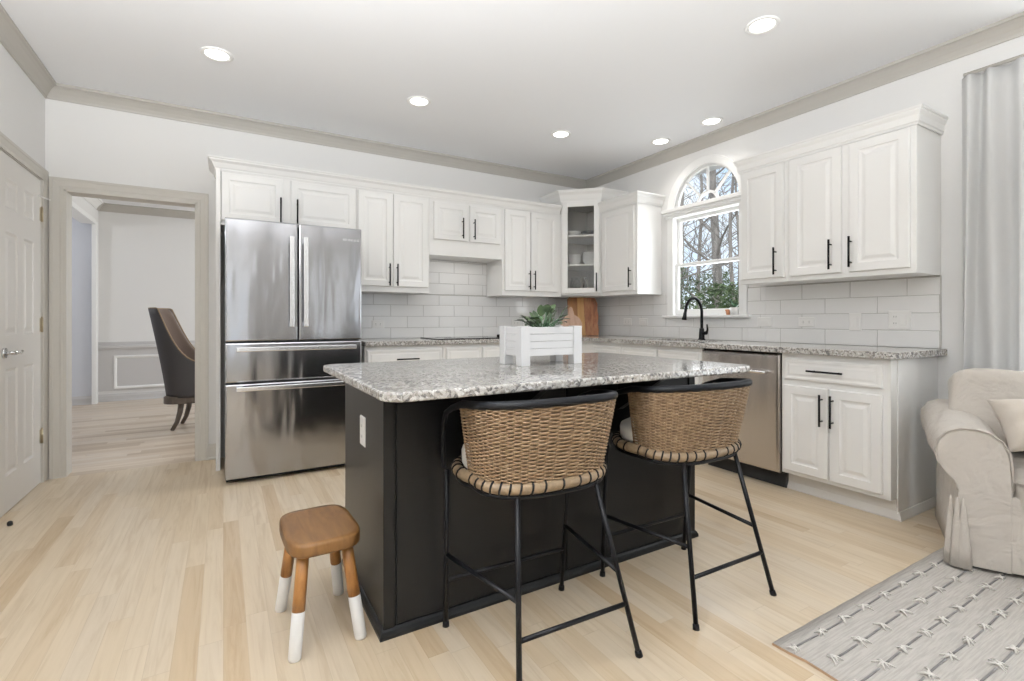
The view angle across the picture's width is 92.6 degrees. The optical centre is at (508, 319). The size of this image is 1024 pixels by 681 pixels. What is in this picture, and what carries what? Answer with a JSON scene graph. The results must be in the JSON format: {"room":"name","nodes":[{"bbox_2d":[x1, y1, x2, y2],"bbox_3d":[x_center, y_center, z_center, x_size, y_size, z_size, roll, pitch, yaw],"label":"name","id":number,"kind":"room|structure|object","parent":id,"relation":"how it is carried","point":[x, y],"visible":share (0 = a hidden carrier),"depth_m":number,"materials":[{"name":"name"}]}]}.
{"room":"kitchen","nodes":[
{"label":"kitchen","id":0,"kind":"room"},
{"bbox_2d":[0,43,44,168],"bbox_3d":[-1.451,-0.260,0.266,0.120,2.720,7.120,0,0,-30],"label":"wall","id":1,"kind":"structure","parent":0,"point":[22,105],"depth_m":2.98,"materials":[{"name":"white paint"}]},
{"bbox_2d":[0,131,48,482],"bbox_3d":[-2.989,0.040,2.946,0.118,2.120,0.934,0,0,-30],"label":"trim","id":2,"kind":"structure","parent":1,"relation":"attached to","point":[7,146],"depth_m":3.31,"materials":[{"name":"grey paint"}]},
{"bbox_2d":[0,150,49,517],"bbox_3d":[-2.945,0.077,2.979,0.097,2.029,0.766,0,0,-30],"label":"door","id":3,"kind":"structure","parent":1,"relation":"in","point":[21,210],"depth_m":2.96,"materials":[{"name":"white paint"}]},
{"bbox_2d":[72,217,91,396],"bbox_3d":[-6.197,-0.260,6.008,1.735,2.720,0.120,0,0,-30],"label":"wall","id":4,"kind":"structure","parent":0,"point":[81,232],"depth_m":6.33,"materials":[{"name":"grey paint"}]},
{"bbox_2d":[72,396,91,405],"bbox_3d":[-6.113,1.045,5.971,1.604,0.110,0.028,0,0,-30],"label":"baseboard","id":5,"kind":"structure","parent":4,"relation":"attached to","point":[79,400],"depth_m":6.32,"materials":[{"name":"grey paint"}]},
{"bbox_2d":[72,196,97,221],"bbox_3d":[-4.577,-0.260,4.880,0.120,2.720,3.760,0,0,-30],"label":"wall","id":6,"kind":"structure","parent":0,"point":[81,202],"depth_m":5.97,"materials":[{"name":"white paint"}]},
{"bbox_2d":[72,197,103,403],"bbox_3d":[-4.526,-0.225,4.852,0.220,2.650,3.660,0,0,-30],"label":"trim","id":7,"kind":"structure","parent":6,"relation":"attached to","point":[78,213],"depth_m":6.35,"materials":[{"name":"white paint"}]},
{"bbox_2d":[98,211,194,394],"bbox_3d":[-4.264,-0.260,7.324,6.400,2.720,0.150,0,0,-30],"label":"wall","id":8,"kind":"structure","parent":0,"point":[145,261],"depth_m":6.76,"materials":[{"name":"white paint"}]},
{"bbox_2d":[98,391,165,401],"bbox_3d":[-3.546,1.050,7.639,4.440,0.100,0.028,0,0,-30],"label":"baseboard","id":9,"kind":"structure","parent":8,"relation":"attached to","point":[152,394],"depth_m":6.70,"materials":[{"name":"grey paint"}]},
{"bbox_2d":[97,203,194,218],"bbox_3d":[-3.515,-1.500,7.587,4.440,0.100,0.150,0,0,-30],"label":"trim","id":10,"kind":"structure","parent":8,"relation":"attached to","point":[105,207],"depth_m":6.76,"materials":[{"name":"grey paint"}]},
{"bbox_2d":[98,340,194,391],"bbox_3d":[-3.667,0.630,7.788,4.500,0.660,0.449,0,0,-30],"label":"trim","id":11,"kind":"structure","parent":8,"relation":"attached to","point":[136,365],"depth_m":6.68,"materials":[{"name":"grey paint"}]},
{"bbox_2d":[101,199,194,210],"bbox_3d":[-3.318,-1.600,5.699,6.400,0.100,3.910,0,0,-30],"label":"ceiling","id":12,"kind":"structure","parent":0,"point":[103,200],"depth_m":6.64,"materials":[{"name":"white paint"}]},
{"bbox_2d":[45,98,575,457],"bbox_3d":[-2.019,-0.260,4.124,7.060,2.720,0.120,0,0,-30],"label":"wall","id":13,"kind":"structure","parent":0,"point":[83,142],"depth_m":3.82,"materials":[{"name":"white paint"}]},
{"bbox_2d":[49,176,208,479],"bbox_3d":[-2.795,0.057,3.672,0.938,2.087,0.160,0,0,-30],"label":"trim","id":14,"kind":"structure","parent":13,"relation":"attached to","point":[61,190],"depth_m":3.49,"materials":[{"name":"grey paint"}]},
{"bbox_2d":[207,443,215,459],"bbox_3d":[-2.323,1.040,3.862,0.088,0.120,0.028,0,0,-30],"label":"baseboard","id":15,"kind":"structure","parent":13,"relation":"attached to","point":[212,447],"depth_m":3.86,"materials":[{"name":"grey paint"}]},
{"bbox_2d":[221,170,355,231],"bbox_3d":[-1.766,-0.907,3.976,0.982,0.415,0.389,0,0,-30],"label":"upper cabinet","id":16,"kind":"object","parent":13,"relation":"attached to","point":[243,195],"visible":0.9,"depth_m":3.83,"materials":[{"name":"white wood"}]},
{"bbox_2d":[208,154,561,214],"bbox_3d":[-0.897,-1.148,4.485,3.157,0.088,0.384,0,0,-30],"label":"crown molding","id":17,"kind":"structure","parent":16,"relation":"attached to","point":[224,163],"depth_m":4.12,"materials":[{"name":"white wood"}]},
{"bbox_2d":[356,188,428,294],"bbox_3d":[-1.062,-0.677,4.386,0.645,0.875,0.389,0,0,-30],"label":"upper cabinet","id":18,"kind":"object","parent":13,"relation":"attached to","point":[394,227],"visible":0.94,"depth_m":4.25,"materials":[{"name":"white wood"}]},
{"bbox_2d":[361,259,567,338],"bbox_3d":[-0.255,-0.208,5.075,2.733,0.762,0.008,0,0,-30],"label":"backsplash","id":19,"kind":"structure","parent":13,"relation":"attached to","point":[457,303],"depth_m":4.88,"materials":[{"name":"white tile"}]},
{"bbox_2d":[372,320,383,327],"bbox_3d":[-1.200,0.042,4.516,0.115,0.072,0.008,0,0,-30],"label":"wall outlet","id":20,"kind":"object","parent":19,"relation":"attached to","point":[375,323],"visible":1,"depth_m":4.51,"materials":[{"name":"white plastic"}]},
{"bbox_2d":[511,320,519,326],"bbox_3d":[0.083,0.037,5.263,0.115,0.072,0.008,0,0,-30],"label":"wall outlet","id":21,"kind":"object","parent":19,"relation":"attached to","point":[514,323],"visible":0.92,"depth_m":5.25,"materials":[{"name":"white plastic"}]},
{"bbox_2d":[429,198,501,262],"bbox_3d":[-0.456,-0.853,4.739,0.755,0.525,0.389,0,0,-30],"label":"upper cabinet","id":22,"kind":"object","parent":13,"relation":"attached to","point":[458,231],"visible":0.99,"depth_m":4.60,"materials":[{"name":"white wood"}]},
{"bbox_2d":[487,207,560,297],"bbox_3d":[0.181,-0.677,5.109,0.716,0.875,0.389,0,0,-30],"label":"upper cabinet","id":23,"kind":"object","parent":13,"relation":"attached to","point":[529,266],"visible":0.96,"depth_m":4.96,"materials":[{"name":"white wood"}]},
{"bbox_2d":[539,187,627,297],"bbox_3d":[0.808,-0.800,5.307,0.678,1.110,0.677,0,0,-30],"label":"upper cabinet","id":24,"kind":"object","parent":13,"relation":"attached to","point":[581,216],"depth_m":5.15,"materials":[{"name":"white wood"}]},
{"bbox_2d":[568,231,580,234],"bbox_3d":[0.701,-0.917,5.257,0.168,0.049,0.168,0,0,-30],"label":"dish","id":25,"kind":"object","parent":24,"relation":"on","point":[569,232],"visible":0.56,"depth_m":5.20,"materials":[{"name":"white ceramic"}]},
{"bbox_2d":[568,259,581,263],"bbox_3d":[0.720,-0.618,5.303,0.152,0.064,0.152,0,0,-30],"label":"bowl","id":26,"kind":"object","parent":24,"relation":"on","point":[571,261],"visible":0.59,"depth_m":5.25,"materials":[{"name":"white ceramic"}]},
{"bbox_3d":[0.720,-0.642,5.303,0.152,0.064,0.152,0,0,-30],"label":"bowl","id":27,"kind":"object","parent":26,"relation":"on","visible":0},
{"bbox_2d":[568,254,581,256],"bbox_3d":[0.720,-0.666,5.303,0.152,0.064,0.152,0,0,-30],"label":"bowl","id":28,"kind":"object","parent":27,"relation":"on","point":[572,255],"visible":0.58,"depth_m":5.24,"materials":[{"name":"white ceramic"}]},
{"bbox_2d":[568,234,593,244],"bbox_3d":[0.819,-0.884,5.346,0.584,0.018,0.584,0,0,-30],"label":"shelf","id":29,"kind":"object","parent":24,"relation":"attached to","point":[588,239],"depth_m":5.34,"materials":[{"name":"white wood"}]},
{"bbox_2d":[568,264,593,270],"bbox_3d":[0.819,-0.577,5.346,0.584,0.018,0.584,0,0,-30],"label":"shelf","id":30,"kind":"object","parent":24,"relation":"attached to","point":[571,267],"depth_m":5.33,"materials":[{"name":"white wood"}]},
{"bbox_2d":[583,278,586,287],"bbox_3d":[0.821,-0.360,5.240,0.056,0.186,0.056,0,0,-30],"label":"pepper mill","id":31,"kind":"object","parent":24,"relation":"on","point":[584,279],"visible":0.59,"depth_m":5.22,"materials":[{"name":"brown wood"}]},
{"bbox_2d":[581,230,593,234],"bbox_3d":[0.908,-0.925,5.336,0.230,0.064,0.229,0,0,-30],"label":"serving bowl","id":32,"kind":"object","parent":24,"relation":"on","point":[586,232],"visible":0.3,"depth_m":5.25,"materials":[{"name":"grey ceramic"}]},
{"bbox_2d":[583,258,593,263],"bbox_3d":[0.878,-0.618,5.272,0.152,0.064,0.152,0,0,-30],"label":"bowl","id":33,"kind":"object","parent":24,"relation":"on","point":[590,260],"visible":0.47,"depth_m":5.22,"materials":[{"name":"white ceramic"}]},
{"bbox_2d":[0,398,944,680],"bbox_3d":[-0.867,1.150,2.880,7.800,0.100,11.250,0,0,-30],"label":"floor","id":34,"kind":"structure","parent":0,"point":[168,572],"depth_m":2.00,"materials":[{"name":"brown wood"}]},
{"bbox_2d":[148,307,194,430],"bbox_3d":[-3.272,0.494,5.068,0.727,1.229,0.542,0,0,-20],"label":"dining chair","id":35,"kind":"object","parent":34,"relation":"on","point":[176,353],"visible":0.72,"depth_m":4.81,"materials":[{"name":"grey leather"}]},
{"bbox_2d":[216,167,220,470],"bbox_3d":[-2.204,-0.003,3.724,0.029,2.206,0.384,0,0,-30],"label":"panel","id":36,"kind":"object","parent":34,"relation":"on","point":[218,170],"visible":1,"depth_m":3.56,"materials":[{"name":"white wood"}]},
{"bbox_2d":[225,217,360,481],"bbox_3d":[-1.649,0.211,3.736,0.890,1.778,0.763,0,0,-30],"label":"refrigerator","id":37,"kind":"object","parent":34,"relation":"on","point":[293,291],"visible":0.89,"depth_m":3.41,"materials":[{"name":"grey metal"}]},
{"bbox_2d":[275,504,366,663],"bbox_3d":[-0.687,0.918,1.776,0.253,0.363,0.360,0,0,-32],"label":"step stool","id":38,"kind":"object","parent":34,"relation":"on","point":[305,534],"visible":1,"depth_m":1.70,"materials":[{"name":"brown wood"}]},
{"bbox_2d":[361,345,442,362],"bbox_3d":[-0.979,0.656,4.264,0.665,0.887,0.625,0,0,-30],"label":"base cabinet","id":39,"kind":"object","parent":34,"relation":"on","point":[410,352],"visible":0.26,"depth_m":4.01,"materials":[{"name":"white wood"}]},
{"bbox_2d":[443,343,499,358],"bbox_3d":[-0.371,0.656,4.618,0.738,0.887,0.625,0,0,-30],"label":"base cabinet","id":40,"kind":"object","parent":34,"relation":"on","point":[450,351],"visible":0.15,"depth_m":4.33,"materials":[{"name":"white wood"}]},
{"bbox_2d":[342,377,698,642],"bbox_3d":[0.151,0.664,2.271,1.622,0.871,0.926,0,0,-30],"label":"kitchen island","id":41,"kind":"object","parent":34,"relation":"on","point":[394,484],"visible":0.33,"depth_m":1.87,"materials":[{"name":"black wood"}]},
{"bbox_2d":[360,415,365,446],"bbox_3d":[-0.575,0.438,1.928,0.008,0.115,0.070,0,0,-30],"label":"island outlet","id":42,"kind":"object","parent":41,"relation":"attached to","point":[362,418],"visible":1,"depth_m":1.91,"materials":[{"name":"white plastic"}]},
{"bbox_2d":[323,352,749,401],"bbox_3d":[0.125,0.214,2.167,1.640,0.028,1.010,0,0,-30],"label":"island countertop","id":43,"kind":"structure","parent":41,"relation":"on","point":[415,380],"depth_m":1.85,"materials":[{"name":"stone"}]},
{"bbox_2d":[500,325,581,366],"bbox_3d":[0.149,0.114,2.239,0.326,0.172,0.190,0,0,-30],"label":"planter box","id":44,"kind":"object","parent":43,"relation":"on","point":[558,341],"visible":0.99,"depth_m":2.17,"materials":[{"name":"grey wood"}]},
{"bbox_2d":[515,304,568,348],"bbox_3d":[0.172,0.036,2.247,0.277,0.219,0.245,0,0,-30],"label":"potted plant","id":45,"kind":"object","parent":44,"relation":"on","point":[537,317],"visible":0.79,"depth_m":2.22,"materials":[{"name":"green plant"}]},
{"bbox_2d":[441,389,642,680],"bbox_3d":[0.100,0.670,1.684,0.563,0.866,0.483,0,0,-28],"label":"bar stool","id":46,"kind":"object","parent":34,"relation":"on","point":[519,450],"visible":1,"depth_m":1.52,"materials":[{"name":"wicker"}]},
{"bbox_2d":[461,441,470,468],"bbox_3d":[0.081,0.469,1.719,0.477,0.092,0.340,0,0,-28],"label":"cushion","id":47,"kind":"object","parent":46,"relation":"on","point":[465,456],"depth_m":1.63,"materials":[{"name":"white fabric"}]},
{"bbox_2d":[582,341,621,353],"bbox_3d":[1.093,0.656,4.825,0.615,0.887,0.600,0,0,-30],"label":"base cabinet","id":48,"kind":"object","parent":34,"relation":"on","point":[587,347],"visible":0.14,"depth_m":4.66,"materials":[{"name":"white wood"}]},
{"bbox_2d":[622,343,707,463],"bbox_3d":[1.463,0.656,4.190,0.615,0.887,0.866,0,0,-30],"label":"base cabinet","id":49,"kind":"object","parent":34,"relation":"on","point":[688,353],"visible":0.09,"depth_m":3.98,"materials":[{"name":"white wood"}]},
{"bbox_2d":[600,378,776,630],"bbox_3d":[0.730,0.670,2.035,0.563,0.866,0.483,0,0,-29],"label":"bar stool","id":50,"kind":"object","parent":34,"relation":"on","point":[683,426],"visible":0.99,"depth_m":1.87,"materials":[{"name":"wicker"}]},
{"bbox_2d":[620,417,637,443],"bbox_3d":[0.711,0.469,2.070,0.477,0.092,0.340,0,0,-29],"label":"cushion","id":51,"kind":"object","parent":50,"relation":"on","point":[628,432],"depth_m":1.99,"materials":[{"name":"white fabric"}]},
{"bbox_2d":[702,348,788,487],"bbox_3d":[1.815,0.658,3.543,0.618,0.884,0.598,0,0,-30],"label":"dishwasher","id":52,"kind":"object","parent":34,"relation":"on","point":[759,454],"visible":0.37,"depth_m":3.28,"materials":[{"name":"silver metal"}]},
{"bbox_2d":[782,353,937,521],"bbox_3d":[2.154,0.656,3.030,0.643,0.887,0.622,0,0,-30],"label":"base cabinet","id":53,"kind":"object","parent":34,"relation":"on","point":[854,436],"visible":0.93,"depth_m":2.82,"materials":[{"name":"white wood"}]},
{"bbox_2d":[359,335,946,359],"bbox_3d":[0.582,0.193,3.646,2.742,0.038,3.320,0,0,-30],"label":"countertop","id":54,"kind":"structure","parent":53,"relation":"on","point":[878,352],"depth_m":3.54,"materials":[{"name":"stone"}]},
{"bbox_2d":[420,334,499,339],"bbox_3d":[-0.390,0.159,4.624,0.760,0.030,0.475,0,0,-30],"label":"cooktop","id":55,"kind":"object","parent":54,"relation":"in","point":[498,335],"visible":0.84,"depth_m":4.57,"materials":[{"name":"black glass"}]},
{"bbox_2d":[561,307,581,325],"bbox_3d":[0.663,0.018,5.143,0.230,0.311,0.077,0,0,-9],"label":"cutting board","id":56,"kind":"object","parent":54,"relation":"on","point":[573,320],"visible":0.44,"depth_m":5.14,"materials":[{"name":"brown wood"}]},
{"bbox_2d":[567,297,598,335],"bbox_3d":[0.815,-0.035,5.324,0.340,0.418,0.088,0,0,-9],"label":"cutting board","id":57,"kind":"object","parent":54,"relation":"on","point":[585,309],"visible":0.84,"depth_m":5.32,"materials":[{"name":"brown wood"}]},
{"bbox_2d":[682,297,707,339],"bbox_3d":[1.605,-0.012,4.237,0.233,0.372,0.096,0,0,-4],"label":"faucet","id":58,"kind":"object","parent":54,"relation":"on","point":[702,333],"visible":1,"depth_m":4.24,"materials":[{"name":"black metal"}]},
{"bbox_2d":[772,547,1023,680],"bbox_3d":[2.522,1.090,1.399,2.592,0.020,2.080,0,0,-30],"label":"rug","id":59,"kind":"object","parent":34,"relation":"on","point":[933,619],"visible":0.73,"depth_m":1.71,"materials":[{"name":"beige fabric"}]},
{"bbox_2d":[920,368,1023,575],"bbox_3d":[2.508,0.657,2.197,0.974,0.843,0.744,0,0,35],"label":"armchair","id":60,"kind":"object","parent":59,"relation":"on","point":[979,510],"visible":0.98,"depth_m":2.15,"materials":[{"name":"fabric"}]},
{"bbox_2d":[948,368,1023,446],"bbox_3d":[2.578,0.436,2.296,0.784,0.400,0.275,0,0,35],"label":"cushion","id":61,"kind":"object","parent":60,"relation":"on","point":[969,390],"depth_m":2.38,"materials":[{"name":"fabric"}]},
{"bbox_2d":[987,399,1023,451],"bbox_3d":[2.344,0.444,2.094,0.428,0.254,0.212,0,0,23],"label":"throw pillow","id":62,"kind":"object","parent":60,"relation":"on","point":[1009,412],"visible":0.98,"depth_m":2.11,"materials":[{"name":"fabric"}]},
{"bbox_2d":[1011,451,1023,510],"bbox_3d":[2.471,0.739,2.145,0.485,0.200,0.607,0,0,35],"label":"seat cushion","id":63,"kind":"object","parent":60,"relation":"on","point":[1017,473],"depth_m":2.06,"materials":[{"name":"fabric"}]},
{"bbox_2d":[0,0,1023,179],"bbox_3d":[0.990,-1.670,1.699,5.780,0.100,7.340,0,0,-30],"label":"ceiling","id":64,"kind":"structure","parent":0,"point":[498,77],"depth_m":3.06,"materials":[{"name":"white paint"}]},
{"bbox_2d":[200,46,232,62],"bbox_3d":[-1.776,-1.615,2.985,0.176,0.008,0.176,0,0,-30],"label":"recessed light","id":65,"kind":"object","parent":64,"relation":"in","point":[217,54],"visible":1,"depth_m":2.98,"materials":[{"name":"white paint"}]},
{"bbox_2d":[407,96,430,106],"bbox_3d":[-0.661,-1.615,3.626,0.176,0.008,0.176,0,0,-30],"label":"recessed light","id":66,"kind":"object","parent":64,"relation":"in","point":[418,101],"visible":1,"depth_m":3.63,"materials":[{"name":"white"}]},
{"bbox_2d":[551,130,570,138],"bbox_3d":[0.461,-1.615,4.271,0.176,0.008,0.176,0,0,-30],"label":"recessed light","id":67,"kind":"object","parent":64,"relation":"in","point":[559,134],"visible":1,"depth_m":4.26,"materials":[{"name":"white"}]},
{"bbox_2d":[651,138,670,144],"bbox_3d":[1.383,-1.615,4.441,0.176,0.008,0.176,0,0,-30],"label":"recessed light","id":68,"kind":"object","parent":64,"relation":"in","point":[659,141],"visible":1,"depth_m":4.44,"materials":[{"name":"white plastic"}]},
{"bbox_2d":[700,117,722,125],"bbox_3d":[1.657,-1.615,3.991,0.176,0.008,0.176,0,0,-30],"label":"recessed light","id":69,"kind":"object","parent":64,"relation":"in","point":[710,121],"visible":1,"depth_m":3.99,"materials":[{"name":"white plastic"}]},
{"bbox_2d":[744,15,779,34],"bbox_3d":[1.396,-1.615,2.691,0.176,0.008,0.176,0,0,-30],"label":"recessed light","id":70,"kind":"object","parent":64,"relation":"in","point":[764,24],"visible":1,"depth_m":2.69,"materials":[{"name":"white plastic"}]},
{"bbox_2d":[595,35,1023,398],"bbox_3d":[1.904,-0.260,4.187,0.085,2.720,3.720,0,0,-30],"label":"wall","id":71,"kind":"structure","parent":0,"point":[939,88],"depth_m":2.95,"materials":[{"name":"white paint"}]},
{"bbox_2d":[0,3,1023,188],"bbox_3d":[0.662,-1.573,1.496,4.770,0.095,7.120,0,0,-30],"label":"trim","id":72,"kind":"structure","parent":71,"relation":"attached to","point":[12,39],"depth_m":3.66,"materials":[{"name":"grey paint"}]},
{"bbox_2d":[597,190,665,296],"bbox_3d":[1.220,-0.725,4.896,0.384,0.960,0.566,0,0,-30],"label":"upper cabinet","id":73,"kind":"object","parent":71,"relation":"attached to","point":[631,235],"depth_m":4.74,"materials":[{"name":"white wood"}]},
{"bbox_2d":[661,154,751,317],"bbox_3d":[1.772,-0.735,4.370,0.160,1.435,0.914,0,0,-30],"label":"window","id":74,"kind":"structure","parent":71,"relation":"in","point":[675,214],"depth_m":4.46,"materials":[{"name":"white paint"}]},
{"bbox_2d":[727,301,738,314],"bbox_3d":[1.897,-0.106,4.085,0.134,0.130,0.112,0,0,-14],"label":"plant","id":75,"kind":"object","parent":74,"relation":"on","point":[734,310],"visible":0.96,"depth_m":4.06,"materials":[{"name":"green plant"}]},
{"bbox_2d":[595,275,941,348],"bbox_3d":[1.758,-0.046,4.340,0.009,0.438,3.284,0,0,-30],"label":"backsplash","id":76,"kind":"structure","parent":71,"relation":"attached to","point":[830,303],"depth_m":3.53,"materials":[{"name":"white tile"}]},
{"bbox_2d":[624,318,631,324],"bbox_3d":[1.262,0.020,5.178,0.008,0.072,0.115,0,0,-30],"label":"wall outlet","id":77,"kind":"object","parent":76,"relation":"attached to","point":[627,321],"visible":1,"depth_m":5.17,"materials":[{"name":"white plastic"}]},
{"bbox_2d":[639,318,647,324],"bbox_3d":[1.375,0.022,4.982,0.010,0.072,0.115,0,0,-30],"label":"light switch","id":78,"kind":"object","parent":76,"relation":"attached to","point":[642,321],"visible":1,"depth_m":4.98,"materials":[{"name":"white plastic"}]},
{"bbox_2d":[799,317,814,326],"bbox_3d":[2.187,0.017,3.589,0.008,0.072,0.115,0,0,-30],"label":"wall outlet","id":79,"kind":"object","parent":76,"relation":"attached to","point":[803,321],"visible":1,"depth_m":3.58,"materials":[{"name":"white plastic"}]},
{"bbox_2d":[801,320,810,323],"bbox_3d":[2.185,0.017,3.587,0.002,0.028,0.070,0,0,-30],"label":"receptacle","id":80,"kind":"object","parent":79,"relation":"attached to","point":[802,321],"depth_m":3.59,"materials":[{"name":"white plastic"}]},
{"bbox_2d":[849,313,861,330],"bbox_3d":[2.347,0.016,3.313,0.010,0.118,0.075,0,0,-30],"label":"light switch","id":81,"kind":"object","parent":76,"relation":"attached to","point":[855,319],"visible":1,"depth_m":3.31,"materials":[{"name":"white plastic"}]},
{"bbox_2d":[888,310,910,329],"bbox_3d":[2.474,0.002,3.095,0.010,0.120,0.120,0,0,-30],"label":"wall outlet","id":82,"kind":"object","parent":76,"relation":"attached to","point":[901,320],"visible":1,"depth_m":3.09,"materials":[{"name":"white plastic"}]},
{"bbox_2d":[892,314,897,325],"bbox_3d":[2.460,0.002,3.114,0.002,0.070,0.028,0,0,-30],"label":"receptacle","id":83,"kind":"object","parent":82,"relation":"attached to","point":[894,316],"depth_m":3.11,"materials":[{"name":"white plastic"}]},
{"bbox_2d":[741,161,806,285],"bbox_3d":[1.964,-0.691,3.617,0.384,0.849,0.360,0,0,-30],"label":"upper cabinet","id":84,"kind":"object","parent":71,"relation":"attached to","point":[764,191],"visible":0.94,"depth_m":3.53,"materials":[{"name":"white wood"}]},
{"bbox_2d":[788,124,940,282],"bbox_3d":[2.238,-0.691,3.146,0.384,0.849,0.728,0,0,-30],"label":"upper cabinet","id":85,"kind":"object","parent":71,"relation":"attached to","point":[869,208],"visible":1,"depth_m":2.96,"materials":[{"name":"white wood"}]},
{"bbox_2d":[733,104,947,174],"bbox_3d":[2.158,-1.151,3.308,0.359,0.098,1.160,0,0,-30],"label":"crown molding","id":86,"kind":"structure","parent":85,"relation":"attached to","point":[922,115],"depth_m":3.03,"materials":[{"name":"white wood"}]},
{"bbox_2d":[963,54,1023,76],"bbox_3d":[3.294,-1.387,1.629,0.085,0.019,2.700,0,0,-30],"label":"curtain rod","id":87,"kind":"object","parent":71,"relation":"attached to","point":[1021,55],"visible":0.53,"depth_m":2.66,"materials":[{"name":"grey paint"}]},
{"bbox_2d":[962,56,1023,370],"bbox_3d":[2.657,-0.152,2.649,0.077,2.445,0.325,0,0,-30],"label":"curtain","id":88,"kind":"object","parent":87,"relation":"hanging from","point":[993,99],"visible":0.64,"depth_m":2.65,"materials":[{"name":"white fabric"}]},
{"label":"outside","id":89,"kind":"structure","parent":0,"visible":0},
{"bbox_3d":[10.596,2.100,26.419,35.100,0.200,55.000,0,0,-30],"label":"ground","id":90,"kind":"structure","parent":89,"visible":0},
{"bbox_2d":[680,267,703,308],"bbox_3d":[3.478,0.473,10.487,1.672,3.337,1.628,0,0,-39],"label":"evergreen shrub","id":91,"kind":"object","parent":90,"relation":"on","point":[681,268],"visible":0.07,"depth_m":10.24,"materials":[{"name":"green plant"}]},
{"bbox_2d":[680,177,723,306],"bbox_3d":[5.137,-2.484,14.112,4.235,9.076,4.891,0,0,38],"label":"bare tree","id":92,"kind":"object","parent":90,"relation":"on","point":[682,200],"visible":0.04,"depth_m":14.18,"materials":[{"name":"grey plant"}]},
{"bbox_2d":[680,167,738,308],"bbox_3d":[5.070,-2.810,12.482,4.294,9.732,5.705,0,0,-30],"label":"bare tree","id":93,"kind":"object","parent":90,"relation":"on","point":[714,227],"visible":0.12,"depth_m":12.13,"materials":[{"name":"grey plant"}]},
{"bbox_2d":[680,169,738,298],"bbox_3d":[3.834,-1.346,9.665,4.528,6.796,4.576,0,0,34],"label":"bare tree","id":94,"kind":"object","parent":90,"relation":"on","point":[723,185],"visible":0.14,"depth_m":9.35,"materials":[{"name":"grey plant"}]},
{"bbox_2d":[680,168,738,305],"bbox_3d":[4.858,-1.918,9.553,4.087,7.944,5.044,0,0,26],"label":"bare tree","id":95,"kind":"object","parent":90,"relation":"on","point":[731,235],"visible":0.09,"depth_m":9.87,"materials":[{"name":"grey plant"}]},
{"bbox_2d":[681,174,737,299],"bbox_3d":[7.418,-2.904,19.481,5.569,9.917,3.325,0,0,19],"label":"bare tree","id":96,"kind":"object","parent":90,"relation":"on","point":[683,260],"visible":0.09,"depth_m":19.74,"materials":[{"name":"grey plant"}]},
{"bbox_2d":[682,170,737,307],"bbox_3d":[5.896,-3.105,17.163,4.156,10.318,5.074,0,0,4],"label":"bare tree","id":97,"kind":"object","parent":90,"relation":"on","point":[699,257],"visible":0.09,"depth_m":17.20,"materials":[{"name":"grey plant"}]},
{"bbox_2d":[682,176,738,299],"bbox_3d":[6.992,-2.756,16.462,5.319,9.619,4.121,0,0,23],"label":"bare tree","id":98,"kind":"object","parent":90,"relation":"on","point":[726,240],"visible":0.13,"depth_m":16.09,"materials":[{"name":"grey plant"}]},
{"bbox_2d":[684,269,738,307],"bbox_3d":[6.132,0.303,14.536,2.549,3.597,2.499,0,0,-30],"label":"evergreen shrub","id":99,"kind":"object","parent":90,"relation":"on","point":[726,272],"visible":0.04,"depth_m":14.42,"materials":[{"name":"green plant"}]},
{"bbox_2d":[691,280,738,308],"bbox_3d":[3.716,0.723,8.450,1.462,2.810,1.482,0,0,-8],"label":"evergreen shrub","id":100,"kind":"object","parent":90,"relation":"on","point":[722,288],"visible":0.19,"depth_m":8.32,"materials":[{"name":"green plant"}]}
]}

